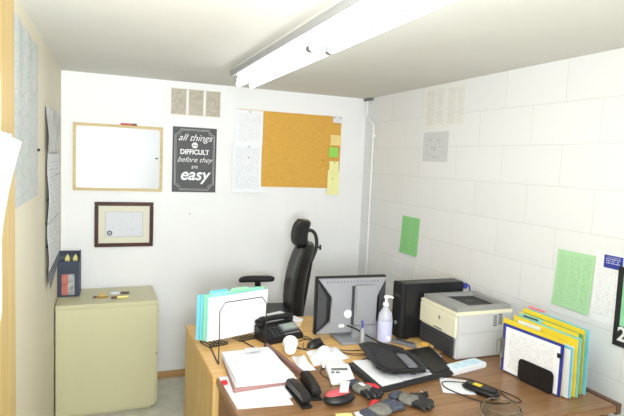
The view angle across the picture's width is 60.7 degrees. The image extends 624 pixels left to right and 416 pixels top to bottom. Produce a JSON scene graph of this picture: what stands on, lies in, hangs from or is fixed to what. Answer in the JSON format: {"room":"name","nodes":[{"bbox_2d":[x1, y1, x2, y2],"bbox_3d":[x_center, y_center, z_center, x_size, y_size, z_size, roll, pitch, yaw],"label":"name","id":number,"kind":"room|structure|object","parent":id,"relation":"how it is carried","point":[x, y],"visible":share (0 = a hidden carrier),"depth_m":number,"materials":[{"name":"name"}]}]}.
{"room":"office","nodes":[
{"label":"office","id":0,"kind":"room"},
{"bbox_2d":[14,0,60,415],"bbox_3d":[-0.860,0.420,1.200,0.120,2.198,5.205,1,5,-21],"label":"wall","id":1,"kind":"structure","parent":0,"point":[35,301],"depth_m":2.51,"materials":[{"name":"paint"}]},
{"bbox_2d":[0,0,15,415],"bbox_3d":[-0.872,0.405,1.418,0.012,2.190,0.916,1,5,-21],"label":"door","id":2,"kind":"structure","parent":1,"relation":"in","point":[8,316],"depth_m":1.69,"materials":[{"name":"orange wood"}]},
{"bbox_2d":[0,100,1,319],"bbox_3d":[-0.801,-0.012,1.277,0.010,0.759,0.629,0,5,-22],"label":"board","id":3,"kind":"object","parent":2,"relation":"attached to","point":[0,100],"visible":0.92,"depth_m":1.58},
{"bbox_2d":[0,131,21,240],"bbox_3d":[-0.809,-0.042,1.384,0.028,0.330,0.390,1,5,-18],"label":"paper sheet","id":4,"kind":"object","parent":3,"relation":"attached to","point":[10,146],"visible":1,"depth_m":1.44,"materials":[{"name":"paper"}]},
{"bbox_2d":[14,13,37,208],"bbox_3d":[-1.127,-0.359,2.109,0.008,0.673,0.665,1,5,-21],"label":"map","id":5,"kind":"object","parent":1,"relation":"attached to","point":[25,48],"visible":0.92,"depth_m":2.07},
{"bbox_2d":[45,106,60,289],"bbox_3d":[-1.475,-0.073,3.041,0.026,0.955,0.670,1,5,-21],"label":"planner","id":6,"kind":"object","parent":1,"relation":"attached to","point":[53,117],"visible":1,"depth_m":2.98,"materials":[{"name":"white paper"}]},
{"bbox_2d":[84,376,184,415],"bbox_3d":[0.198,1.571,1.758,2.743,0.100,5.420,0,5,-22],"label":"floor","id":7,"kind":"structure","parent":0,"point":[170,391],"depth_m":3.59,"materials":[{"name":"grey tile"}]},
{"bbox_2d":[55,286,158,415],"bbox_3d":[-1.360,0.938,3.572,0.629,0.722,0.426,0,5,-22],"label":"filing cabinet","id":8,"kind":"object","parent":7,"relation":"on","point":[106,349],"visible":0.98,"depth_m":3.38,"materials":[{"name":"beige metal"}]},
{"bbox_2d":[57,250,80,296],"bbox_3d":[-1.601,0.426,3.507,0.138,0.286,0.150,1,5,-19],"label":"magazine file","id":9,"kind":"object","parent":8,"relation":"on","point":[63,267],"visible":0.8,"depth_m":3.45,"materials":[{"name":"blue cardboard"}]},
{"bbox_2d":[61,274,67,294],"bbox_3d":[-1.604,0.461,3.448,0.045,0.218,0.008,0,5,-22],"label":"brochure","id":10,"kind":"object","parent":9,"relation":"in","point":[64,276],"visible":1,"depth_m":3.45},
{"bbox_2d":[59,255,77,260],"bbox_3d":[-1.614,0.438,3.534,0.110,0.248,0.008,0,5,-22],"label":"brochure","id":11,"kind":"object","parent":9,"relation":"in","point":[61,258],"visible":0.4,"depth_m":3.51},
{"bbox_2d":[68,274,74,294],"bbox_3d":[-1.567,0.468,3.475,0.067,0.202,0.008,0,5,-22],"label":"brochure","id":12,"kind":"object","parent":9,"relation":"in","point":[71,277],"visible":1,"depth_m":3.47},
{"bbox_2d":[110,291,128,293],"bbox_3d":[-1.294,0.570,3.592,0.120,0.012,0.050,1,5,-16],"label":"marker","id":13,"kind":"object","parent":8,"relation":"on","point":[112,292],"visible":1,"depth_m":3.59,"materials":[{"name":"white plastic"}]},
{"bbox_2d":[111,295,127,298],"bbox_3d":[-1.253,0.580,3.472,0.105,0.016,0.016,0,6,-28],"label":"highlighter","id":14,"kind":"object","parent":8,"relation":"on","point":[124,296],"visible":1,"depth_m":3.46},
{"bbox_2d":[239,219,320,316],"bbox_3d":[-0.293,0.708,3.533,0.687,1.274,0.642,1,5,-11],"label":"office chair","id":15,"kind":"object","parent":7,"relation":"on","point":[298,272],"visible":0.54,"depth_m":3.50,"materials":[{"name":"black leather"}]},
{"bbox_2d":[184,310,440,415],"bbox_3d":[0.164,1.050,2.903,1.583,0.740,0.744,0,5,-22],"label":"oak desk","id":16,"kind":"object","parent":7,"relation":"on","point":[201,393],"visible":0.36,"depth_m":2.62,"materials":[{"name":"wood"}]},
{"bbox_2d":[200,297,266,364],"bbox_3d":[-0.371,0.540,2.599,0.367,0.281,0.323,-2,6,-39],"label":"rack","id":17,"kind":"object","parent":16,"relation":"on","point":[244,337],"visible":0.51,"depth_m":2.56,"materials":[{"name":"black metal"}]},
{"bbox_2d":[196,293,208,339],"bbox_3d":[-0.426,0.527,2.691,0.342,0.227,0.010,-1,6,-38],"label":"folder","id":18,"kind":"object","parent":17,"relation":"in","point":[198,296],"visible":0.17,"depth_m":2.59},
{"bbox_2d":[200,333,254,347],"bbox_3d":[-0.421,0.660,2.698,0.274,0.020,0.101,-2,6,-39],"label":"tray","id":19,"kind":"object","parent":17,"relation":"on","point":[244,337],"depth_m":2.66,"materials":[{"name":"black metal"}]},
{"bbox_2d":[199,286,258,339],"bbox_3d":[-0.413,0.521,2.683,0.330,0.241,0.011,-2,6,-39],"label":"folder","id":20,"kind":"object","parent":17,"relation":"in","point":[220,290],"visible":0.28,"depth_m":2.59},
{"bbox_2d":[203,286,264,340],"bbox_3d":[-0.390,0.521,2.681,0.347,0.243,0.012,-2,6,-39],"label":"folder","id":21,"kind":"object","parent":17,"relation":"in","point":[232,290],"visible":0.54,"depth_m":2.58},
{"bbox_2d":[205,288,263,341],"bbox_3d":[-0.384,0.525,2.671,0.330,0.237,0.011,-2,6,-40],"label":"folder","id":22,"kind":"object","parent":17,"relation":"in","point":[224,293],"visible":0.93,"depth_m":2.59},
{"bbox_2d":[207,289,267,341],"bbox_3d":[-0.368,0.534,2.674,0.343,0.220,0.010,-2,6,-39],"label":"paper sheet","id":23,"kind":"object","parent":17,"relation":"in","point":[237,318],"visible":0.88,"depth_m":2.66,"materials":[{"name":"paper"}]},
{"bbox_2d":[222,359,285,392],"bbox_3d":[-0.247,0.705,2.307,0.278,0.005,0.370,0,5,-22],"label":"folder","id":24,"kind":"object","parent":16,"relation":"on","point":[222,359],"visible":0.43,"depth_m":2.14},
{"bbox_2d":[224,363,285,390],"bbox_3d":[-0.254,0.698,2.301,0.256,0.008,0.355,0,5,-22],"label":"folder","id":25,"kind":"object","parent":24,"relation":"on","point":[264,385],"visible":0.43,"depth_m":2.13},
{"bbox_3d":[-0.255,0.694,2.308,0.245,0.002,0.348,0,5,-22],"label":"paper sheet","id":26,"kind":"object","parent":25,"relation":"on","visible":0},
{"bbox_3d":[-0.247,0.692,2.304,0.254,0.002,0.352,0,5,-22],"label":"paper sheet","id":27,"kind":"object","parent":26,"relation":"on","visible":0},
{"bbox_2d":[235,381,285,387],"bbox_3d":[-0.245,0.690,2.298,0.254,0.002,0.352,0,5,-22],"label":"paper sheet","id":28,"kind":"object","parent":27,"relation":"on","point":[282,381],"visible":0.16,"depth_m":2.14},
{"bbox_2d":[222,355,285,386],"bbox_3d":[-0.250,0.687,2.297,0.244,0.002,0.350,0,5,-22],"label":"paper sheet","id":29,"kind":"object","parent":28,"relation":"on","point":[227,366],"visible":0.19,"depth_m":2.16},
{"bbox_2d":[238,375,296,385],"bbox_3d":[-0.239,0.684,2.301,0.244,0.002,0.350,0,5,-22],"label":"paper sheet","id":30,"kind":"object","parent":29,"relation":"on","point":[283,379],"visible":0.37,"depth_m":2.14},
{"bbox_2d":[231,372,293,383],"bbox_3d":[-0.250,0.680,2.315,0.249,0.002,0.349,0,5,-22],"label":"paper sheet","id":31,"kind":"object","parent":30,"relation":"on","point":[231,372],"visible":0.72,"depth_m":2.16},
{"bbox_2d":[222,347,293,382],"bbox_3d":[-0.249,0.672,2.315,0.244,0.008,0.354,0,5,-22],"label":"paper sheet","id":32,"kind":"object","parent":31,"relation":"on","point":[262,364],"visible":0.97,"depth_m":2.29,"materials":[{"name":"paper"}]},
{"bbox_2d":[245,347,260,352],"bbox_3d":[-0.273,0.647,2.443,0.075,0.013,0.070,0,5,-22],"label":"paper slip","id":33,"kind":"object","parent":32,"relation":"on","point":[247,350],"visible":1,"depth_m":2.44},
{"bbox_2d":[254,312,302,344],"bbox_3d":[-0.170,0.618,2.758,0.235,0.116,0.130,-2,6,-39],"label":"desk phone","id":34,"kind":"object","parent":16,"relation":"on","point":[276,331],"visible":0.98,"depth_m":2.74,"materials":[{"name":"black plastic"}]},
{"bbox_2d":[279,322,298,331],"bbox_3d":[-0.122,0.619,2.779,0.100,0.030,0.048,-2,6,-39],"label":"screen","id":35,"kind":"object","parent":34,"relation":"attached to","point":[283,326],"depth_m":2.77,"materials":[{"name":"grey plastic"}]},
{"bbox_2d":[264,343,302,374],"bbox_3d":[-0.137,0.693,2.459,0.024,0.020,0.380,0,6,-29],"label":"spine","id":36,"kind":"object","parent":16,"relation":"on","point":[286,361],"visible":0.68,"depth_m":2.41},
{"bbox_2d":[283,335,297,354],"bbox_3d":[-0.104,0.662,2.551,0.076,0.076,0.095,2,5,-2],"label":"foam cup","id":37,"kind":"object","parent":16,"relation":"on","point":[290,343],"visible":1,"depth_m":2.52,"materials":[{"name":"white plastic"}]},
{"bbox_2d":[291,355,315,370],"bbox_3d":[-0.046,0.692,2.426,0.073,0.031,0.180,0,5,-22],"label":"tissue","id":38,"kind":"object","parent":16,"relation":"on","point":[301,362],"visible":0.97,"depth_m":2.40,"materials":[{"name":"white paper"}]},
{"bbox_2d":[307,338,322,348],"bbox_3d":[0.017,0.673,2.666,0.062,0.038,0.110,6,6,39],"label":"computer mouse","id":39,"kind":"object","parent":16,"relation":"on","point":[315,343],"visible":0.98,"depth_m":2.64,"materials":[{"name":"black plastic"}]},
{"bbox_2d":[306,345,348,365],"bbox_3d":[0.069,0.682,2.521,0.203,0.046,0.183,0,5,-22],"label":"tissue","id":40,"kind":"object","parent":16,"relation":"on","point":[324,352],"visible":0.94,"depth_m":2.50,"materials":[{"name":"white paper"}]},
{"bbox_2d":[313,274,385,344],"bbox_3d":[0.220,0.526,2.793,0.400,0.326,0.185,1,5,-18],"label":"monitor","id":41,"kind":"object","parent":16,"relation":"on","point":[340,301],"visible":0.87,"depth_m":2.79,"materials":[{"name":"black plastic"}]},
{"bbox_2d":[316,280,384,329],"bbox_3d":[0.211,0.508,2.823,0.380,0.260,0.046,0,5,-22],"label":"panel","id":42,"kind":"object","parent":41,"relation":"attached to","point":[336,300],"depth_m":2.79,"materials":[{"name":"grey plastic"}]},
{"bbox_2d":[359,321,364,342],"bbox_3d":[0.259,0.632,2.706,0.032,0.115,0.045,4,5,16],"label":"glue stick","id":43,"kind":"object","parent":16,"relation":"on","point":[362,330],"visible":0.97,"depth_m":2.70,"materials":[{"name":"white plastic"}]},
{"bbox_2d":[347,325,403,348],"bbox_3d":[0.316,0.661,2.715,0.310,0.078,0.037,5,5,24],"label":"cable","id":44,"kind":"object","parent":16,"relation":"on","point":[347,325],"visible":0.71,"depth_m":2.71,"materials":[{"name":"black plastic"}]},
{"bbox_2d":[377,295,393,343],"bbox_3d":[0.377,0.573,2.742,0.076,0.254,0.077,0,5,-22],"label":"sanitizer bottle","id":45,"kind":"object","parent":16,"relation":"on","point":[385,319],"visible":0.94,"depth_m":2.72,"materials":[{"name":"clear plastic"}]},
{"bbox_2d":[392,338,416,348],"bbox_3d":[0.482,0.695,2.743,0.140,0.019,0.044,6,6,38],"label":"remote","id":46,"kind":"object","parent":16,"relation":"on","point":[395,340],"visible":0.91,"depth_m":2.73,"materials":[{"name":"grey plastic"}]},
{"bbox_2d":[415,341,433,348],"bbox_3d":[0.571,0.702,2.704,0.092,0.020,0.092,0,5,-22],"label":"tape roll","id":47,"kind":"object","parent":16,"relation":"on","point":[419,344],"visible":0.69,"depth_m":2.72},
{"bbox_2d":[392,278,463,339],"bbox_3d":[0.628,0.545,2.910,0.391,0.302,0.096,1,5,-21],"label":"computer tower","id":48,"kind":"object","parent":16,"relation":"on","point":[407,294],"visible":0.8,"depth_m":2.83,"materials":[{"name":"black plastic"}]},
{"bbox_2d":[419,291,512,358],"bbox_3d":[0.780,0.589,2.734,0.346,0.251,0.311,1,5,-21],"label":"printer","id":49,"kind":"object","parent":16,"relation":"on","point":[461,324],"visible":0.99,"depth_m":2.61,"materials":[{"name":"white plastic"}]},
{"bbox_2d":[419,321,453,356],"bbox_3d":[0.624,0.657,2.683,0.015,0.094,0.284,1,5,-21],"label":"paper tray","id":50,"kind":"object","parent":49,"relation":"on","point":[442,340],"depth_m":2.66,"materials":[{"name":"grey plastic"}]},
{"bbox_2d":[450,296,492,305],"bbox_3d":[0.816,0.482,2.735,0.199,0.008,0.224,1,5,-21],"label":"tray","id":51,"kind":"object","parent":49,"relation":"on","point":[465,300],"depth_m":2.75,"materials":[{"name":"plastic"}]},
{"bbox_2d":[493,314,502,325],"bbox_3d":[0.911,0.549,2.614,0.052,0.059,0.002,1,5,-21],"label":"vent","id":52,"kind":"object","parent":49,"relation":"attached to","point":[497,318],"depth_m":2.61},
{"bbox_3d":[-0.205,0.649,3.012,0.252,0.007,0.244,0,5,-22],"label":"booklet","id":53,"kind":"object","parent":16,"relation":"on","visible":0},
{"bbox_3d":[-0.201,0.641,3.013,0.259,0.007,0.252,0,5,-22],"label":"booklet","id":54,"kind":"object","parent":53,"relation":"on","visible":0},
{"bbox_3d":[-0.197,0.633,3.014,0.265,0.007,0.259,0,5,-22],"label":"booklet","id":55,"kind":"object","parent":54,"relation":"on","visible":0},
{"bbox_2d":[267,311,302,321],"bbox_3d":[-0.193,0.625,3.015,0.200,0.008,0.210,7,7,45],"label":"booklet","id":56,"kind":"object","parent":55,"relation":"on","point":[295,318],"visible":0.33,"depth_m":3.04,"materials":[{"name":"paper"}]},
{"bbox_2d":[216,352,621,415],"bbox_3d":[0.406,1.117,2.216,1.488,0.744,0.711,0,5,-22],"label":"desk","id":57,"kind":"object","parent":7,"relation":"on","point":[535,402],"visible":0.43,"depth_m":2.13,"materials":[{"name":"brown wood"}]},
{"bbox_2d":[219,376,293,408],"bbox_3d":[-0.225,0.727,2.130,0.230,0.001,0.333,0,5,-22],"label":"paper sheet","id":58,"kind":"object","parent":57,"relation":"on","point":[234,397],"visible":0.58,"depth_m":2.02,"materials":[{"name":"paper"}]},
{"bbox_2d":[224,376,291,405],"bbox_3d":[-0.212,0.724,2.153,0.230,0.001,0.285,0,5,-22],"label":"paper sheet","id":59,"kind":"object","parent":58,"relation":"on","point":[263,395],"visible":0.56,"depth_m":2.08,"materials":[{"name":"paper"}]},
{"bbox_2d":[285,378,312,408],"bbox_3d":[-0.053,0.714,2.074,0.042,0.051,0.202,0,5,-22],"label":"stapler","id":60,"kind":"object","parent":57,"relation":"on","point":[294,387],"visible":1,"depth_m":2.04,"materials":[{"name":"black plastic"}]},
{"bbox_2d":[299,370,321,400],"bbox_3d":[-0.006,0.709,2.152,0.042,0.051,0.212,1,5,-15],"label":"stapler","id":61,"kind":"object","parent":57,"relation":"on","point":[307,379],"visible":0.99,"depth_m":2.11,"materials":[{"name":"black plastic"}]},
{"bbox_2d":[319,359,344,367],"bbox_3d":[0.093,0.707,2.422,0.108,0.018,0.053,1,5,-16],"label":"pad","id":62,"kind":"object","parent":57,"relation":"on","point":[323,363],"visible":0.79,"depth_m":2.42,"materials":[{"name":"white paper"}]},
{"bbox_2d":[323,388,354,405],"bbox_3d":[0.104,0.724,2.040,0.136,0.050,0.090,0,6,-31],"label":"case","id":63,"kind":"object","parent":57,"relation":"on","point":[333,397],"visible":0.92,"depth_m":2.01,"materials":[{"name":"black plastic"}]},
{"bbox_2d":[325,364,353,384],"bbox_3d":[0.121,0.713,2.289,0.104,0.031,0.164,2,5,-8],"label":"paper sheet","id":64,"kind":"object","parent":57,"relation":"on","point":[336,373],"visible":0.95,"depth_m":2.27,"materials":[{"name":"white paper"}]},
{"bbox_2d":[335,411,362,415],"bbox_3d":[0.144,0.752,1.940,0.120,0.013,0.070,0,5,-22],"label":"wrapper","id":65,"kind":"object","parent":57,"relation":"on","point":[356,413],"visible":0.76,"depth_m":1.94,"materials":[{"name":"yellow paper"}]},
{"bbox_2d":[339,378,383,399],"bbox_3d":[0.171,0.717,2.118,0.229,0.053,0.189,-1,6,-34],"label":"glove","id":66,"kind":"object","parent":57,"relation":"on","point":[368,390],"depth_m":2.11,"materials":[{"name":"fabric"}]},
{"bbox_2d":[359,398,405,415],"bbox_3d":[0.255,0.743,1.988,0.186,0.031,0.112,-1,6,-36],"label":"glove","id":67,"kind":"object","parent":57,"relation":"on","point":[388,406],"visible":1,"depth_m":1.96,"materials":[{"name":"fabric"}]},
{"bbox_2d":[349,346,453,391],"bbox_3d":[0.430,0.718,2.422,0.579,0.025,0.322,-1,6,-32],"label":"binder","id":68,"kind":"object","parent":57,"relation":"on","point":[430,358],"visible":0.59,"depth_m":2.35,"materials":[{"name":"black plastic"}]},
{"bbox_2d":[353,360,402,385],"bbox_3d":[0.291,0.711,2.322,0.130,0.001,0.288,0,5,-22],"label":"paper sheet","id":69,"kind":"object","parent":68,"relation":"on","point":[384,379],"visible":0.8,"depth_m":2.28,"materials":[{"name":"paper"}]},
{"bbox_2d":[397,372,431,380],"bbox_3d":[0.409,0.710,2.381,0.158,0.001,0.267,0,5,-22],"label":"paper sheet","id":70,"kind":"object","parent":68,"relation":"on","point":[404,377],"visible":0.21,"depth_m":2.28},
{"bbox_2d":[359,341,429,374],"bbox_3d":[0.365,0.684,2.428,0.228,0.034,0.384,2,5,-10],"label":"case","id":71,"kind":"object","parent":70,"relation":"on","point":[390,359],"visible":1,"depth_m":2.38,"materials":[{"name":"black plastic"}]},
{"bbox_2d":[388,390,434,410],"bbox_3d":[0.394,0.741,2.070,0.186,0.031,0.112,6,6,40],"label":"glove","id":72,"kind":"object","parent":57,"relation":"on","point":[417,400],"visible":0.98,"depth_m":2.04,"materials":[{"name":"fabric"}]},
{"bbox_2d":[439,377,475,394],"bbox_3d":[0.608,0.748,2.249,0.134,0.005,0.161,3,5,4],"label":"paper","id":73,"kind":"object","parent":57,"relation":"on","point":[455,386],"visible":0.86,"depth_m":2.23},
{"bbox_2d":[442,381,481,401],"bbox_3d":[0.653,0.751,2.172,0.283,0.020,0.103,7,7,45],"label":"cable","id":74,"kind":"object","parent":57,"relation":"on","point":[442,381],"visible":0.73,"depth_m":2.18,"materials":[{"name":"black plastic"}]},
{"bbox_2d":[446,358,485,375],"bbox_3d":[0.700,0.727,2.447,0.222,0.024,0.072,-1,6,-33],"label":"box","id":75,"kind":"object","parent":57,"relation":"on","point":[472,364],"visible":0.91,"depth_m":2.43,"materials":[{"name":"cardboard"}]},
{"bbox_2d":[462,380,499,397],"bbox_3d":[0.692,0.745,2.185,0.060,0.033,0.153,-2,7,-42],"label":"power adapter","id":76,"kind":"object","parent":57,"relation":"on","point":[482,390],"visible":0.92,"depth_m":2.17,"materials":[{"name":"black plastic"}]},
{"bbox_2d":[442,376,521,402],"bbox_3d":[0.719,0.755,2.242,0.337,0.004,0.092,6,6,38],"label":"cable","id":77,"kind":"object","parent":57,"relation":"on","point":[448,376],"visible":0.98,"depth_m":2.23,"materials":[{"name":"black plastic"}]},
{"bbox_2d":[479,397,522,415],"bbox_3d":[0.712,0.759,2.005,0.156,0.036,0.156,0,5,-22],"label":"glass jar","id":78,"kind":"object","parent":57,"relation":"on","point":[493,406],"visible":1,"depth_m":2.03,"materials":[{"name":"white"}]},
{"bbox_2d":[517,359,553,393],"bbox_3d":[1.015,0.716,2.304,0.149,0.098,0.180,0,5,-27],"label":"file holder","id":79,"kind":"object","parent":57,"relation":"on","point":[536,376],"visible":0.59,"depth_m":2.27,"materials":[{"name":"black plastic"}]},
{"bbox_2d":[496,323,564,396],"bbox_3d":[0.935,0.647,2.313,0.017,0.218,0.340,0,5,-27],"label":"folder","id":80,"kind":"object","parent":79,"relation":"in","point":[516,344],"visible":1,"depth_m":2.30,"materials":[{"name":"paper"}]},
{"bbox_2d":[500,317,564,395],"bbox_3d":[0.950,0.636,2.316,0.005,0.240,0.325,0,5,-27],"label":"folder","id":81,"kind":"object","parent":79,"relation":"in","point":[505,320],"visible":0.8,"depth_m":2.32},
{"bbox_2d":[514,315,578,397],"bbox_3d":[0.999,0.633,2.313,0.009,0.252,0.335,0,5,-27],"label":"folder","id":82,"kind":"object","parent":79,"relation":"in","point":[568,340],"visible":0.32,"depth_m":2.23,"materials":[{"name":"yellow paper"}]},
{"bbox_2d":[519,311,578,337],"bbox_3d":[1.021,0.624,2.331,0.006,0.268,0.310,0,5,-27],"label":"folder","id":83,"kind":"object","parent":79,"relation":"in","point":[543,321],"visible":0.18,"depth_m":2.27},
{"bbox_2d":[519,313,581,397],"bbox_3d":[1.016,0.626,2.309,0.007,0.268,0.325,0,5,-27],"label":"folder","id":84,"kind":"object","parent":79,"relation":"in","point":[530,318],"visible":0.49,"depth_m":2.18,"materials":[{"name":"paper"}]},
{"bbox_2d":[523,308,584,394],"bbox_3d":[1.048,0.618,2.339,0.006,0.282,0.320,0,5,-27],"label":"folder","id":85,"kind":"object","parent":79,"relation":"in","point":[552,320],"visible":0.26,"depth_m":2.26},
{"bbox_2d":[526,313,582,394],"bbox_3d":[1.040,0.626,2.324,0.006,0.266,0.300,0,5,-27],"label":"folder","id":86,"kind":"object","parent":79,"relation":"in","point":[580,335],"visible":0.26,"depth_m":2.20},
{"bbox_2d":[528,306,589,394],"bbox_3d":[1.067,0.612,2.333,0.006,0.295,0.315,0,5,-27],"label":"folder","id":87,"kind":"object","parent":79,"relation":"in","point":[587,332],"visible":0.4,"depth_m":2.21,"materials":[{"name":"paper"}]},
{"bbox_2d":[561,347,570,397],"bbox_3d":[0.967,0.652,2.304,0.006,0.212,0.335,0,5,-27],"label":"paper sheet","id":88,"kind":"object","parent":79,"relation":"in","point":[566,361],"visible":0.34,"depth_m":2.17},
{"bbox_2d":[564,343,573,397],"bbox_3d":[0.988,0.648,2.308,0.005,0.222,0.325,0,5,-27],"label":"paper sheet","id":89,"kind":"object","parent":79,"relation":"in","point":[564,343],"visible":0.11,"depth_m":2.17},
{"bbox_2d":[565,345,573,398],"bbox_3d":[0.977,0.648,2.306,0.006,0.220,0.340,0,5,-27],"label":"folder","id":90,"kind":"object","parent":79,"relation":"in","point":[566,346],"visible":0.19,"depth_m":2.16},
{"bbox_2d":[61,70,365,371],"bbox_3d":[-0.678,0.178,4.133,2.533,2.198,0.120,0,5,-22],"label":"wall","id":91,"kind":"structure","parent":0,"point":[226,236],"depth_m":4.01,"materials":[{"name":"paint"}]},
{"bbox_2d":[73,122,162,191],"bbox_3d":[-1.350,-0.350,3.729,0.590,0.460,0.019,0,5,-22],"label":"whiteboard","id":92,"kind":"object","parent":91,"relation":"attached to","point":[106,157],"visible":1,"depth_m":3.72,"materials":[{"name":"white plastic"}]},
{"bbox_2d":[94,202,153,246],"bbox_3d":[-1.332,0.117,3.783,0.394,0.318,0.021,0,5,-22],"label":"framed certificate","id":93,"kind":"object","parent":91,"relation":"attached to","point":[116,224],"visible":1,"depth_m":3.78,"materials":[{"name":"brown wood"}]},
{"bbox_2d":[157,369,184,378],"bbox_3d":[-0.698,1.252,4.163,2.291,0.052,0.012,0,5,-22],"label":"baseboard","id":94,"kind":"structure","parent":91,"relation":"attached to","point":[181,372],"depth_m":4.01,"materials":[{"name":"brown wood"}]},
{"bbox_2d":[172,126,216,191],"bbox_3d":[-0.867,-0.354,3.932,0.320,0.475,0.006,0,5,-22],"label":"poster","id":95,"kind":"object","parent":91,"relation":"attached to","point":[193,149],"visible":1,"depth_m":3.93,"materials":[{"name":"black paper"}]},
{"bbox_2d":[165,82,225,121],"bbox_3d":[-0.848,-0.771,3.892,0.433,0.254,0.018,0,5,-22],"label":"air vent","id":96,"kind":"object","parent":91,"relation":"in","point":[182,101],"visible":1,"depth_m":3.89,"materials":[{"name":"metal"}]},
{"bbox_2d":[237,108,342,188],"bbox_3d":[-0.170,-0.454,4.201,0.876,0.597,0.014,0,5,-22],"label":"cork board","id":97,"kind":"object","parent":91,"relation":"attached to","point":[295,145],"visible":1,"depth_m":4.22,"materials":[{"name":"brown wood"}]},
{"bbox_2d":[232,143,261,192],"bbox_3d":[-0.495,-0.302,4.067,0.226,0.370,0.013,0,5,-22],"label":"printed form","id":98,"kind":"object","parent":97,"relation":"attached to","point":[246,165],"visible":1,"depth_m":4.07,"materials":[{"name":"paper"}]},
{"bbox_2d":[235,109,262,144],"bbox_3d":[-0.474,-0.612,4.048,0.212,0.258,0.010,0,5,-22],"label":"printed notice","id":99,"kind":"object","parent":97,"relation":"attached to","point":[249,123],"visible":1,"depth_m":4.05,"materials":[{"name":"paper"}]},
{"bbox_2d":[327,170,338,194],"bbox_3d":[0.174,-0.208,4.350,0.103,0.200,0.011,0,5,-22],"label":"note","id":100,"kind":"object","parent":97,"relation":"attached to","point":[333,175],"visible":1,"depth_m":4.35,"materials":[{"name":"yellow paper"}]},
{"bbox_2d":[329,147,337,156],"bbox_3d":[0.176,-0.453,4.328,0.078,0.079,0.007,0,5,-22],"label":"sticky note","id":101,"kind":"object","parent":97,"relation":"attached to","point":[333,151],"visible":1,"depth_m":4.33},
{"bbox_2d":[329,161,338,169],"bbox_3d":[0.181,-0.344,4.341,0.083,0.072,0.010,0,5,-22],"label":"sticky note","id":102,"kind":"object","parent":97,"relation":"attached to","point":[333,165],"visible":1,"depth_m":4.34,"materials":[{"name":"yellow paper"}]},
{"bbox_2d":[330,135,340,145],"bbox_3d":[0.194,-0.549,4.326,0.093,0.085,0.009,0,5,-22],"label":"sticky note","id":103,"kind":"object","parent":97,"relation":"attached to","point":[335,140],"visible":1,"depth_m":4.33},
{"bbox_2d":[333,116,342,122],"bbox_3d":[0.211,-0.715,4.315,0.084,0.055,0.010,0,5,-22],"label":"paper slip","id":104,"kind":"object","parent":97,"relation":"attached to","point":[336,119],"visible":1,"depth_m":4.32,"materials":[{"name":"white paper"}]},
{"bbox_2d":[20,0,623,98],"bbox_3d":[0.294,-0.717,1.563,2.743,0.100,5.420,0,5,-22],"label":"ceiling","id":105,"kind":"structure","parent":0,"point":[193,41],"depth_m":2.34,"materials":[{"name":"paint"}]},
{"bbox_2d":[230,0,456,87],"bbox_3d":[0.028,-0.667,2.099,0.158,0.112,2.402,0,5,-22],"label":"ceiling light","id":106,"kind":"object","parent":105,"relation":"attached to","point":[342,18],"visible":1,"depth_m":1.94,"materials":[{"name":"white metal"}]},
{"bbox_2d":[358,47,623,415],"bbox_3d":[1.437,0.437,2.134,0.120,2.198,5.200,0,5,-22],"label":"wall","id":107,"kind":"structure","parent":0,"point":[534,169],"depth_m":2.85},
{"bbox_2d":[364,98,375,274],"bbox_3d":[0.429,0.196,4.408,0.033,2.174,0.185,0,5,-22],"label":"conduit","id":108,"kind":"object","parent":107,"relation":"attached to","point":[373,135],"visible":0.77,"depth_m":4.32,"materials":[{"name":"paint"}]},
{"bbox_2d":[392,257,401,276],"bbox_3d":[0.632,0.436,3.949,0.001,0.125,0.130,0,5,-22],"label":"note","id":109,"kind":"object","parent":107,"relation":"attached to","point":[397,263],"visible":1,"depth_m":3.94,"materials":[{"name":"paper"}]},
{"bbox_2d":[399,215,419,256],"bbox_3d":[0.692,0.198,3.795,0.007,0.270,0.237,0,5,-22],"label":"sheet","id":110,"kind":"object","parent":107,"relation":"attached to","point":[410,225],"visible":1,"depth_m":3.79,"materials":[{"name":"paper"}]},
{"bbox_2d":[424,84,446,128],"bbox_3d":[0.814,-0.665,3.521,0.001,0.275,0.223,0,5,-22],"label":"printed sheet","id":111,"kind":"object","parent":107,"relation":"attached to","point":[435,96],"visible":1,"depth_m":3.52,"materials":[{"name":"paper"}]},
{"bbox_2d":[422,131,448,161],"bbox_3d":[0.813,-0.404,3.517,0.001,0.195,0.277,0,5,-22],"label":"notice","id":112,"kind":"object","parent":107,"relation":"attached to","point":[435,145],"visible":1,"depth_m":3.51,"materials":[{"name":"paper"}]},
{"bbox_2d":[445,81,466,126],"bbox_3d":[0.896,-0.642,3.319,0.001,0.270,0.195,0,5,-22],"label":"printed sheet","id":113,"kind":"object","parent":107,"relation":"attached to","point":[456,92],"visible":1,"depth_m":3.31,"materials":[{"name":"paper"}]},
{"bbox_2d":[551,249,595,314],"bbox_3d":[1.221,0.341,2.496,0.006,0.273,0.223,0,5,-22],"label":"sheet","id":114,"kind":"object","parent":107,"relation":"attached to","point":[574,273],"visible":1,"depth_m":2.49,"materials":[{"name":"paper"}]},
{"bbox_2d":[590,251,623,325],"bbox_3d":[1.288,0.353,2.331,0.003,0.310,0.140,0,5,-22],"label":"notice","id":115,"kind":"object","parent":107,"relation":"attached to","point":[607,265],"visible":1,"depth_m":2.34,"materials":[{"name":"paper"}]},
{"bbox_2d":[605,256,621,266],"bbox_3d":[1.300,0.230,2.300,0.001,0.036,0.078,0,5,-22],"label":"print","id":116,"kind":"object","parent":115,"relation":"attached to","point":[610,261],"depth_m":2.30},
{"bbox_2d":[612,266,623,347],"bbox_3d":[1.375,0.435,2.110,0.007,0.340,0.382,0,5,-22],"label":"wall calendar","id":117,"kind":"object","parent":107,"relation":"attached to","point":[618,328],"visible":1,"depth_m":2.27,"materials":[{"name":"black paper"}]},
{"bbox_2d":[619,280,623,326],"bbox_3d":[1.375,0.406,2.103,0.001,0.220,0.335,0,5,-22],"label":"picture","id":118,"kind":"object","parent":117,"relation":"attached to","point":[621,283],"depth_m":2.26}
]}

